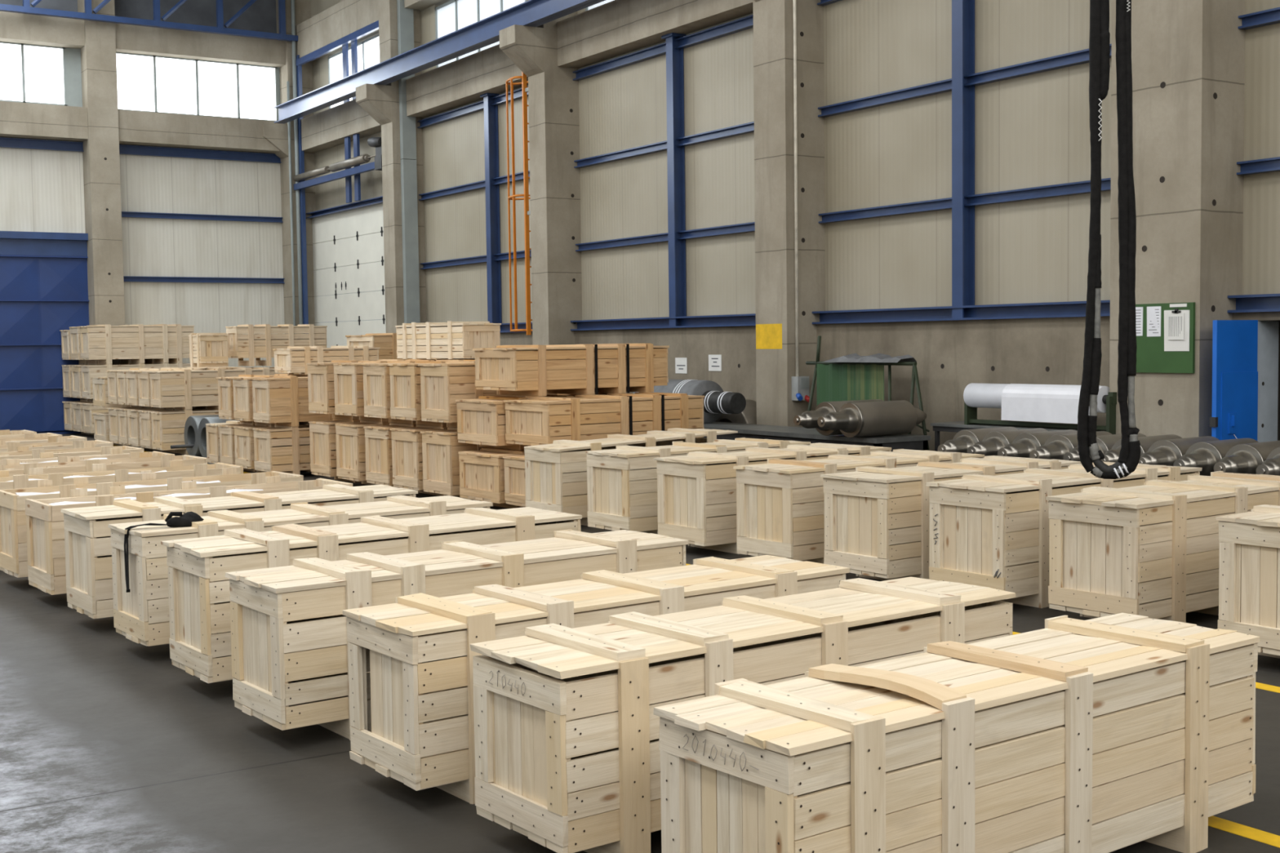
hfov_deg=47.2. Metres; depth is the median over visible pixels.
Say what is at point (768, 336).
sign
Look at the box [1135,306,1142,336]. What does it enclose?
paper sheet
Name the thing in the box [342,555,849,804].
wooden crate
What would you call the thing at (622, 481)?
wooden crate
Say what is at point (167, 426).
wooden crate
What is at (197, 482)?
plastic film
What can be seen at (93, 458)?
plastic film
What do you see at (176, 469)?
wooden crate
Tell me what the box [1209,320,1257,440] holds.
door leaf
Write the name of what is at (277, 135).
column
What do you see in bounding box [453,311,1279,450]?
wall
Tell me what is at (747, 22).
steel beam
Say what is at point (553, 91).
column
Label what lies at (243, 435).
wooden crate
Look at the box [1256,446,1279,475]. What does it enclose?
roller
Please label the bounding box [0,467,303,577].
wooden crate
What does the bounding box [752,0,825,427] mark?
column
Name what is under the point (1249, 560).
wooden crate
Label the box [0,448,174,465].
wooden crate
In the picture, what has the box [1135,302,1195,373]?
notice board
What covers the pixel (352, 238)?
door
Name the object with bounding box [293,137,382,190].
pipe
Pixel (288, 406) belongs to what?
wooden crate
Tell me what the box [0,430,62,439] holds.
wooden crate
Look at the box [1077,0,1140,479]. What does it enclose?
sling
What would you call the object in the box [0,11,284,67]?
concrete beam
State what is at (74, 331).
wooden crate
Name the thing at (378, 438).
wooden crate
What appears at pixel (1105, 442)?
roller
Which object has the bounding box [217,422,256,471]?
wooden crate
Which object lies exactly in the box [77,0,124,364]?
column
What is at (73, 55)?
window reveal
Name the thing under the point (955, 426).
metal table
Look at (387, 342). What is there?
wooden crate
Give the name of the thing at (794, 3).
conduit
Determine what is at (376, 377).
wooden crate
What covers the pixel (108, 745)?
floor
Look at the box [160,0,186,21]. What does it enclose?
strut
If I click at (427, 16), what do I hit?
window reveal
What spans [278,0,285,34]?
strut
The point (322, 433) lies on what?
wooden crate
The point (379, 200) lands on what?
steel beam
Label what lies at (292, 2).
downpipe
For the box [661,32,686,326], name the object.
beam
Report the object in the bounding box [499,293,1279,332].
beam
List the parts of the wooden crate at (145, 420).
frame, panel, panel, lid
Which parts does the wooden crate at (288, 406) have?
frame, panel, lid, post, panel, post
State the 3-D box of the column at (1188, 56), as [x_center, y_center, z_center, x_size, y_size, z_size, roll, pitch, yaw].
[5.003,-4.531,14.091,1.180,11.000,1.042,-3,4,-33]
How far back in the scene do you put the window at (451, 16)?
27.78 m
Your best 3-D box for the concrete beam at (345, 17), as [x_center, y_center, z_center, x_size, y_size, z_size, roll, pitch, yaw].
[-6.310,-8.829,31.997,0.550,0.780,5.450,-3,4,-33]
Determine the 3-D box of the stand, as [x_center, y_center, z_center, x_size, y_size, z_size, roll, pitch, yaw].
[4.212,-0.124,15.501,0.160,0.520,2.000,-3,4,-33]
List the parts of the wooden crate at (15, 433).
post, panel, post, panel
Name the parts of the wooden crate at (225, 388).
frame, panel, lid, panel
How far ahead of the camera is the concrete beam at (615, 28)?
22.30 m
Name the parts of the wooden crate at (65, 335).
frame, panel, panel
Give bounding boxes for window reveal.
[65,47,82,106]
[277,67,279,105]
[311,4,585,114]
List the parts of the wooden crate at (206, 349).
post, panel, post, lid, panel, frame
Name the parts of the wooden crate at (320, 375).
frame, panel, lid, panel, post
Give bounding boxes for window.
[0,41,66,106]
[115,51,278,120]
[328,33,379,108]
[435,0,526,67]
[585,0,613,10]
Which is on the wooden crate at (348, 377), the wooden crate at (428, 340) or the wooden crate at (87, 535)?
the wooden crate at (428, 340)
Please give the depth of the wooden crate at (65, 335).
31.90 m
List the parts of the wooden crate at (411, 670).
frame, panel, post, panel, post, lid, post, post, post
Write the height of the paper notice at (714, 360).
0.235 m
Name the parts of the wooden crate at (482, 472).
frame, panel, lid, panel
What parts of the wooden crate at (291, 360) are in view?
frame, panel, post, post, panel, lid, panel, post, post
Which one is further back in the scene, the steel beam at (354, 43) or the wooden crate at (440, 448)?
the steel beam at (354, 43)
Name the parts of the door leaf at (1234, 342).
pressed panel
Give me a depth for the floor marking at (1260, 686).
7.69 m
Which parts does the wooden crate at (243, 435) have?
frame, panel, panel, lid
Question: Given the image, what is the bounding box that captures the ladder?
[506,71,532,334]
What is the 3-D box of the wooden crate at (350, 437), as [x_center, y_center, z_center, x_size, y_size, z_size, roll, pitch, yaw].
[-2.947,0.321,19.871,2.295,0.859,0.679,-3,4,-37]
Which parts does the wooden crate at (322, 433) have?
frame, panel, lid, panel, post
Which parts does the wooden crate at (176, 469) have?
post, post, post, post, post, panel, post, post, post, panel, frame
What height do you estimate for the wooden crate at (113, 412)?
0.787 m
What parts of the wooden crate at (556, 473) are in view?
frame, panel, post, panel, lid, panel, post, post, panel, post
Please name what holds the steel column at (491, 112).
attached to the wall at (1031, 131)
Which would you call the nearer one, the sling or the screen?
the sling
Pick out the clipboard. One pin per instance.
(1176, 322)
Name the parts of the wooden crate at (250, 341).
frame, panel, post, post, panel, lid, panel, post, post, panel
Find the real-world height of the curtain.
1.200 m
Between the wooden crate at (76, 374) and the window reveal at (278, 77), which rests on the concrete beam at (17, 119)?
the window reveal at (278, 77)
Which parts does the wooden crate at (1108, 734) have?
frame, post, panel, post, post, panel, post, lid, post, panel, post, post, post, frame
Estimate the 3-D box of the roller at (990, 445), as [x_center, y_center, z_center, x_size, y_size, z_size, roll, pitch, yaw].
[3.717,0.217,14.523,1.330,0.370,0.370,-3,4,-37]
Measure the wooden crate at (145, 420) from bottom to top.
0.787 m
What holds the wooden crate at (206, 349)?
on the wooden crate at (144, 376)
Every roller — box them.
[793,399,883,435]
[817,400,926,437]
[937,426,1017,453]
[967,427,1047,457]
[997,429,1077,457]
[1029,431,1111,460]
[1062,432,1146,462]
[1101,434,1182,462]
[1138,435,1218,466]
[1173,437,1258,475]
[1213,440,1279,474]
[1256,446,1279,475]
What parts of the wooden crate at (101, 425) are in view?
panel, frame, lid, panel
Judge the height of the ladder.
4.950 m
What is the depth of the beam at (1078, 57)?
18.10 m
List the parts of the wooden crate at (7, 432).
post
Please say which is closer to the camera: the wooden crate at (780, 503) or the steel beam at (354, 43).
the wooden crate at (780, 503)
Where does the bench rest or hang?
on the floor
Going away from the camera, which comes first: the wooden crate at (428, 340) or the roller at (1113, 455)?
the roller at (1113, 455)
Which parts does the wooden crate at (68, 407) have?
frame, panel, panel, lid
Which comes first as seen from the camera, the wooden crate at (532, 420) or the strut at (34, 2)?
the wooden crate at (532, 420)
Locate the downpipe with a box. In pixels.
[286,0,303,333]
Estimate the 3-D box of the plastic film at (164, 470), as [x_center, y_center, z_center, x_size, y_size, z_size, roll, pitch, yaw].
[-5.082,0.485,13.229,1.680,0.070,0.265,-3,4,-37]
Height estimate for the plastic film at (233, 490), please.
0.070 m
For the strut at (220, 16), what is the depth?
32.95 m
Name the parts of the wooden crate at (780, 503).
frame, panel, post, post, panel, lid, panel, post, post, post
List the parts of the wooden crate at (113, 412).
frame, panel, lid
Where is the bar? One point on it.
(189, 446)
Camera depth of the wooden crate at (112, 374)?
27.35 m
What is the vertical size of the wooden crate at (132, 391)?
0.705 m
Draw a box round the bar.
[170,444,194,448]
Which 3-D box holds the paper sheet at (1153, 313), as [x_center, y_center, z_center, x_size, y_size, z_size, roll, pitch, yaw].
[4.987,-1.019,14.217,0.007,0.292,0.162,-3,4,-33]
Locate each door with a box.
[0,254,88,434]
[311,203,386,350]
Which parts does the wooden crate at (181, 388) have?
frame, panel, post, lid, panel, post, post, post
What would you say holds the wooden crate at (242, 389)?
on the wooden crate at (243, 435)
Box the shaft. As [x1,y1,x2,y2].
[633,379,746,423]
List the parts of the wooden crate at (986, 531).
frame, panel, panel, post, lid, panel, post, post, panel, post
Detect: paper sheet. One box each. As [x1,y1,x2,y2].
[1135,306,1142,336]
[1146,306,1160,336]
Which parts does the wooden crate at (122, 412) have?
panel, frame, lid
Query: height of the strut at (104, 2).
1.915 m
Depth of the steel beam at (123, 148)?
33.33 m
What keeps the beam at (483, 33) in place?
on the column
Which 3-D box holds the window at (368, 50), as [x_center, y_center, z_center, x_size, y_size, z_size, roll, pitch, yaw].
[-5.988,-7.714,31.873,0.060,1.320,4.100,-3,4,-33]
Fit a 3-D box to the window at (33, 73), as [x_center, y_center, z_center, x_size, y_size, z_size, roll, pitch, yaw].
[-14.717,-7.513,30.520,5.250,1.300,0.060,-3,4,-33]
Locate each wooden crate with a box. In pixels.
[0,429,36,435]
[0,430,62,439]
[0,433,86,444]
[0,437,113,452]
[0,442,143,459]
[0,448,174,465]
[0,452,207,476]
[0,459,243,489]
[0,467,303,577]
[25,475,352,595]
[59,329,88,363]
[60,483,417,618]
[61,363,88,399]
[62,400,91,434]
[69,324,154,363]
[70,362,154,400]
[71,400,94,435]
[78,324,194,364]
[80,362,190,399]
[81,403,108,433]
[92,377,130,408]
[92,412,128,445]
[106,367,196,405]
[106,404,141,448]
[107,495,493,646]
[115,366,227,404]
[115,406,151,448]
[125,366,235,405]
[127,406,195,450]
[136,367,273,408]
[137,406,208,453]
[148,367,286,409]
[151,407,218,454]
[160,506,582,683]
[188,333,228,367]
[205,420,239,463]
[215,373,305,422]
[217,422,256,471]
[224,528,688,740]
[225,324,327,366]
[231,373,308,424]
[233,422,311,472]
[250,375,359,426]
[252,425,310,475]
[272,345,380,374]
[306,358,453,419]
[308,417,361,482]
[333,358,475,422]
[335,420,389,484]
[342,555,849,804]
[345,333,426,360]
[361,359,475,424]
[363,422,417,490]
[387,360,475,426]
[390,424,448,496]
[395,320,501,359]
[417,360,557,427]
[420,426,502,501]
[455,392,608,450]
[457,447,524,508]
[470,577,1015,852]
[472,342,669,396]
[502,454,527,506]
[503,391,704,446]
[524,427,737,525]
[585,437,810,534]
[653,442,891,554]
[653,613,1259,852]
[733,448,984,564]
[820,455,1080,581]
[925,462,1202,608]
[1045,471,1279,622]
[1215,504,1279,658]
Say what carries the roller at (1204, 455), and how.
on the rack
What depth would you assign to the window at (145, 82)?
33.43 m
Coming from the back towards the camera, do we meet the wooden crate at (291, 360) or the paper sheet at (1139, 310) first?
the wooden crate at (291, 360)
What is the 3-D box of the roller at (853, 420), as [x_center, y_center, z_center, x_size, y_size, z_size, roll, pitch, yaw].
[2.632,-0.087,16.513,1.662,0.388,0.388,-3,4,-37]
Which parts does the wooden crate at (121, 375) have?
frame, panel, lid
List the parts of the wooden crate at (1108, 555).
frame, panel, lid, post, panel, post, panel, post, post, post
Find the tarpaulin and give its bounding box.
[822,353,917,362]
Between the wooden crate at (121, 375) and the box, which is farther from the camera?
the wooden crate at (121, 375)
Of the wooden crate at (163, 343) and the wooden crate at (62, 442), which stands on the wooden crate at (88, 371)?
the wooden crate at (163, 343)
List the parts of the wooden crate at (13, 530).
frame, panel, post, post, post, post, panel, post, post, post, post, panel, frame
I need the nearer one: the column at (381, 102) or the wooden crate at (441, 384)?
the wooden crate at (441, 384)
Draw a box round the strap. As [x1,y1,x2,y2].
[124,511,204,592]
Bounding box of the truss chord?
[0,3,297,41]
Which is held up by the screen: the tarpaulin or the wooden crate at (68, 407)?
the tarpaulin
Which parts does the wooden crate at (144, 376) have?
frame, panel, panel, lid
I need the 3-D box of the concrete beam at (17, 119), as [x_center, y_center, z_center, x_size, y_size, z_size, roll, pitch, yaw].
[-18.361,-6.289,28.003,24.300,0.680,0.530,-3,4,-33]
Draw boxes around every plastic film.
[8,470,167,481]
[15,480,221,496]
[19,457,106,463]
[48,488,263,505]
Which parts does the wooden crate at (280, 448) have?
frame, panel, lid, panel, panel, post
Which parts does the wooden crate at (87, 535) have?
frame, panel, post, post, post, panel, lid, post, post, panel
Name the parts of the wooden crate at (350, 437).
frame, panel, lid, panel, post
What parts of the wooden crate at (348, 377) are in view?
frame, panel, lid, panel, post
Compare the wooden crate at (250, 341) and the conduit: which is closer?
the conduit
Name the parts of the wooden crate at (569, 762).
frame, panel, post, panel, post, lid, post, post, panel, frame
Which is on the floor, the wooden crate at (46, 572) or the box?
the wooden crate at (46, 572)
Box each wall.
[0,0,276,33]
[0,137,284,368]
[311,0,1279,323]
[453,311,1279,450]
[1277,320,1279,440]
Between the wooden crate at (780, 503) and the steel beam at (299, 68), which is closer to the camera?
the wooden crate at (780, 503)
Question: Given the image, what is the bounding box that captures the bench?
[694,422,930,451]
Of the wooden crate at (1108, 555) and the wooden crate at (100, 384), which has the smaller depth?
the wooden crate at (1108, 555)
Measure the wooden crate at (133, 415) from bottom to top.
0.786 m
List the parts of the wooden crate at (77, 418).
frame, panel, panel, lid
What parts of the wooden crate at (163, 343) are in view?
frame, panel, post, lid, panel, post, post, post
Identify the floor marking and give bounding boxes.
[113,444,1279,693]
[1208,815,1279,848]
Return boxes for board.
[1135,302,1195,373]
[1257,320,1279,442]
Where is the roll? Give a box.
[963,382,1109,423]
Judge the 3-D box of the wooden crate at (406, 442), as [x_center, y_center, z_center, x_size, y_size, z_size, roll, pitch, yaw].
[-1.987,0.382,18.593,2.301,0.860,0.698,-3,4,-37]
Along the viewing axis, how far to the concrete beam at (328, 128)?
32.32 m
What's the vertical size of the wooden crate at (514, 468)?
0.659 m
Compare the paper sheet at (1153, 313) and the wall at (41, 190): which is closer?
the paper sheet at (1153, 313)
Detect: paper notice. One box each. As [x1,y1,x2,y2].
[675,357,687,373]
[708,354,721,371]
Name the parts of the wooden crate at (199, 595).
frame, panel, post, post, post, panel, lid, post, post, panel, frame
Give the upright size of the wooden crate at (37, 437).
0.795 m
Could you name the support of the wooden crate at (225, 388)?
on the wooden crate at (227, 447)
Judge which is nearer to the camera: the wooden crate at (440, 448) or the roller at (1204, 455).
the roller at (1204, 455)
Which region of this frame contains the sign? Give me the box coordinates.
[755,323,782,349]
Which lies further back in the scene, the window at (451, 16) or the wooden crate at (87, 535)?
the window at (451, 16)
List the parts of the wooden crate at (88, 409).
frame, panel, panel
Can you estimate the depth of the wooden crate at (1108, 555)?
9.23 m
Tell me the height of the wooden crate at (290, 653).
0.802 m
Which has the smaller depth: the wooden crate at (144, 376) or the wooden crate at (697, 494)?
the wooden crate at (697, 494)
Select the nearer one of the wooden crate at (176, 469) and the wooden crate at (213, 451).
the wooden crate at (176, 469)
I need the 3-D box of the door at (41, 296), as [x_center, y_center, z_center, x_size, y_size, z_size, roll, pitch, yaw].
[-16.818,-1.678,29.512,11.000,4.100,0.210,-3,4,-33]
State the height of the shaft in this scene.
0.588 m
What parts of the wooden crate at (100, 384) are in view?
frame, lid, panel, panel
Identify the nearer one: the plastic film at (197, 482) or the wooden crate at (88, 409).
the plastic film at (197, 482)
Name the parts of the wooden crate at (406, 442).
frame, panel, lid, panel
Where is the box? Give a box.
[791,376,809,403]
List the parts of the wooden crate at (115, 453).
post, post, post, panel, panel, post, post, panel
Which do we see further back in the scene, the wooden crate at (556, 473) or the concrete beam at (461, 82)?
the concrete beam at (461, 82)
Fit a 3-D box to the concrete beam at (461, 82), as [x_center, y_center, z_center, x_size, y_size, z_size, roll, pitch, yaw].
[-2.922,-6.431,26.975,0.550,0.720,5.450,-3,4,-33]
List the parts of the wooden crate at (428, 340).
frame, post, post, panel, post, panel, panel, lid, post, panel, frame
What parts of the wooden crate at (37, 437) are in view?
panel, post, panel, post, panel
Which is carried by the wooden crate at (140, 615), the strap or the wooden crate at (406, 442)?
the strap
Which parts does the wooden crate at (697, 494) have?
frame, panel, post, panel, lid, panel, post, post, post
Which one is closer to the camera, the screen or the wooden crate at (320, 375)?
the screen
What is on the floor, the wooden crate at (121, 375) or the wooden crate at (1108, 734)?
the wooden crate at (1108, 734)
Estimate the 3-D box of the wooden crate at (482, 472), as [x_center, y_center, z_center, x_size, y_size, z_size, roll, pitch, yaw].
[-0.958,0.556,17.090,2.186,0.659,0.908,-3,4,-37]
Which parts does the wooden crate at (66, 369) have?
frame, panel, panel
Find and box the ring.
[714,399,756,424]
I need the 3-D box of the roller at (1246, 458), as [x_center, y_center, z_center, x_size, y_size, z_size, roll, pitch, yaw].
[5.286,0.317,12.434,1.330,0.370,0.370,-3,4,-37]
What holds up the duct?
attached to the column at (381, 102)
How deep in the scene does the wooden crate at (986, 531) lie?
10.03 m
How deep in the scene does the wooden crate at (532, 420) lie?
16.09 m
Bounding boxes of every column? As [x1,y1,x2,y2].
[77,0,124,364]
[262,0,318,333]
[355,0,426,333]
[499,0,582,345]
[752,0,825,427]
[1109,0,1245,501]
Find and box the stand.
[964,391,1116,434]
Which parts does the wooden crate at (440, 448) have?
frame, lid, panel, panel, post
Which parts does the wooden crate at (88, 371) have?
frame, panel, post, lid, post, post, post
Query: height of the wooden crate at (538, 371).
0.577 m
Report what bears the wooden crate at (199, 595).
on the floor
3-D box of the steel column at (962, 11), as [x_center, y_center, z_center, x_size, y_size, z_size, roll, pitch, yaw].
[3.741,-3.409,16.981,0.260,4.340,0.280,-3,4,-33]
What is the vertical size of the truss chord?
0.120 m
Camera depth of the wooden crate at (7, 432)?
19.75 m
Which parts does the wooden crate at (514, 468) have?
lid, panel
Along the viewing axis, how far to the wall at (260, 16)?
33.55 m
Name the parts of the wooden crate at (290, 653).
frame, panel, panel, post, post, post, lid, post, post, post, frame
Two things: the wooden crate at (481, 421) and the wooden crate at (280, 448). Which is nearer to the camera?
the wooden crate at (481, 421)
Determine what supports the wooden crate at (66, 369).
on the wooden crate at (68, 407)
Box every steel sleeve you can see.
[184,414,218,457]
[197,416,239,457]
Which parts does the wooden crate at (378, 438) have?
frame, panel, lid, panel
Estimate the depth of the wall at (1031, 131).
18.44 m
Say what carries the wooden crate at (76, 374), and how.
on the wooden crate at (77, 418)
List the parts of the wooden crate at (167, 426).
frame, panel, lid, post, panel, panel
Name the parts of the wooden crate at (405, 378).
frame, panel, lid, panel, post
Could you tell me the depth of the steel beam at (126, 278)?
33.79 m
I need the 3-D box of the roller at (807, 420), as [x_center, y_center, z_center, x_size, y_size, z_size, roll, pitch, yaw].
[2.406,-0.105,16.881,1.662,0.388,0.388,-3,4,-37]
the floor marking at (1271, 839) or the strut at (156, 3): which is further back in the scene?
the strut at (156, 3)
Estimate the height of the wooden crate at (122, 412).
0.787 m
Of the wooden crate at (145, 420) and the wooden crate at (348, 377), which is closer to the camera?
the wooden crate at (348, 377)
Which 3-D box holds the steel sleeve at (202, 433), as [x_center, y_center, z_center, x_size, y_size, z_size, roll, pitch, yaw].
[-6.929,0.188,24.365,0.620,0.710,0.710,-3,4,-37]
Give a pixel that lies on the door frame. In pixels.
(11, 242)
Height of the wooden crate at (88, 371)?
0.802 m
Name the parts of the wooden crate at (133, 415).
frame, panel, panel, lid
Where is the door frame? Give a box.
[0,231,88,256]
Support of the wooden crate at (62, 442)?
on the floor
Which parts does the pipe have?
motor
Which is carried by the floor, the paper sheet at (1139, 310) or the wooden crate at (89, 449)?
the wooden crate at (89, 449)
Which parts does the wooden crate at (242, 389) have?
frame, panel, lid, panel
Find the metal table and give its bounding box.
[930,421,1077,451]
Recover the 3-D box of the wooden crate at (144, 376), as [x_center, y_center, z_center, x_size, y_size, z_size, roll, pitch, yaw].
[-7.855,-0.709,26.567,2.343,0.705,0.588,-3,4,-37]
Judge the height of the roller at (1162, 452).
0.370 m
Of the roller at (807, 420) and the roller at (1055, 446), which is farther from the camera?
the roller at (807, 420)
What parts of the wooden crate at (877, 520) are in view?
frame, panel, post, lid, panel, panel, post, post, post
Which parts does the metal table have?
leg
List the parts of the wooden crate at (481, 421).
frame, panel, lid, panel, post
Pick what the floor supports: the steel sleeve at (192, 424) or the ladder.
the steel sleeve at (192, 424)
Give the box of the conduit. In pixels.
[792,0,799,376]
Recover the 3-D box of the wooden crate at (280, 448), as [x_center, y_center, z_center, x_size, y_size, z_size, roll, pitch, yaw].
[-4.444,0.319,21.375,2.294,0.730,0.618,-3,4,-37]
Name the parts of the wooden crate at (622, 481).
frame, panel, post, panel, lid, panel, post, post, post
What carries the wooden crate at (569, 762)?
on the floor
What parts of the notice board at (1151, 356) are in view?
paper strip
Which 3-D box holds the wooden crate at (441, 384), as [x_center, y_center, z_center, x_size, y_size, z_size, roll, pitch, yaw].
[-1.525,-0.416,17.919,2.298,0.802,0.709,-3,4,-37]
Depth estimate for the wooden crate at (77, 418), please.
31.41 m
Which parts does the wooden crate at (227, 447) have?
frame, panel, panel, lid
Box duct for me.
[396,0,420,323]
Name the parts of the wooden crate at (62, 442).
post, post, panel, panel, post, post, panel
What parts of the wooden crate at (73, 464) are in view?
post, post, post, post, post, panel, panel, post, post, panel, frame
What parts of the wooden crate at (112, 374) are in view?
panel, frame, lid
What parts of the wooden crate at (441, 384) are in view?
frame, panel, lid, panel, post, panel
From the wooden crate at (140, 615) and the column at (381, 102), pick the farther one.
the column at (381, 102)
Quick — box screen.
[805,335,929,450]
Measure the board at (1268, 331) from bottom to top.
1.975 m
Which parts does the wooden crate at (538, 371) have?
frame, panel, post, panel, lid, post, panel, post, post, frame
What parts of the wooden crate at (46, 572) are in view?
frame, panel, post, post, post, post, panel, post, post, post, post, panel, frame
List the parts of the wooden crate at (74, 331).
frame, panel, panel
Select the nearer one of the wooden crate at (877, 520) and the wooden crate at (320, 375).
the wooden crate at (877, 520)
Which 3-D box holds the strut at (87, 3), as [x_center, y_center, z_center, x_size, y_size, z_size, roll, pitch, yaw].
[-11.861,-9.840,31.411,0.120,1.950,0.120,-3,4,-33]
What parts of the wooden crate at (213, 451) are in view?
frame, panel, panel, lid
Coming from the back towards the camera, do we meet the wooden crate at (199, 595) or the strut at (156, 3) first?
the strut at (156, 3)
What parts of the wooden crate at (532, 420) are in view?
frame, panel, post, panel, lid, post, panel, post, panel, post, frame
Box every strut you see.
[22,0,30,6]
[31,0,41,7]
[84,0,92,13]
[92,0,111,13]
[152,0,160,20]
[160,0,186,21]
[215,0,223,27]
[223,0,256,27]
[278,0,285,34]
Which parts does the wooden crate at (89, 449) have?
post, post, panel, panel, post, post, panel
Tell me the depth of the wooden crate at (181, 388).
25.52 m
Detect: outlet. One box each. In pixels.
[795,393,803,400]
[804,395,809,403]
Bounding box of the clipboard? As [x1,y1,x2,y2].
[1164,308,1189,351]
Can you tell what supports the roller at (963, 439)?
on the rack
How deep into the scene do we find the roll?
15.39 m
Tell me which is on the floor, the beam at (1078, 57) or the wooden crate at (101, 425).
the wooden crate at (101, 425)
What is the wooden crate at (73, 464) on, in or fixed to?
on the floor
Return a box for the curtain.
[816,364,884,405]
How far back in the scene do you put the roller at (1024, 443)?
13.94 m
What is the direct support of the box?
attached to the column at (773, 28)
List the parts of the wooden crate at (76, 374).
frame, panel, panel, lid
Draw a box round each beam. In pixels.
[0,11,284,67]
[0,101,286,153]
[0,137,283,222]
[123,275,284,283]
[273,0,604,123]
[295,0,378,62]
[295,20,378,333]
[301,98,381,152]
[306,195,382,218]
[342,39,360,203]
[404,0,450,9]
[405,44,528,117]
[417,0,841,128]
[418,6,1279,269]
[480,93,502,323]
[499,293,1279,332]
[556,0,753,68]
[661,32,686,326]
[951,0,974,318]
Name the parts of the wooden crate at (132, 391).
frame, panel, panel, lid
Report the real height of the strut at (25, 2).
1.950 m
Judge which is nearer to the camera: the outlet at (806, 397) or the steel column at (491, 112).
the outlet at (806, 397)
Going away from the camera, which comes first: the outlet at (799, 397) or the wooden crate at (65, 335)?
the outlet at (799, 397)
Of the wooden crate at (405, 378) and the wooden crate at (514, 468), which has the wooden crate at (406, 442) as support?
the wooden crate at (405, 378)
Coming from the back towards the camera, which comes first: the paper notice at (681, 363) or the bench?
the paper notice at (681, 363)
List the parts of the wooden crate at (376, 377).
frame, lid, panel, panel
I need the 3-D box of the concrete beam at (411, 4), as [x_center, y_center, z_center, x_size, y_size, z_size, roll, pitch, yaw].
[-2.950,-8.577,26.852,0.550,0.780,5.450,-3,4,-33]
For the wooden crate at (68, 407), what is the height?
0.750 m
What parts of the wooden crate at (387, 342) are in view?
panel, frame, lid, post, panel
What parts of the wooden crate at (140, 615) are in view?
frame, panel, post, post, panel, post, lid, post, post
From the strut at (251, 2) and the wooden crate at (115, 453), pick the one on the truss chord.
the strut at (251, 2)
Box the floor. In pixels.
[0,433,1279,852]

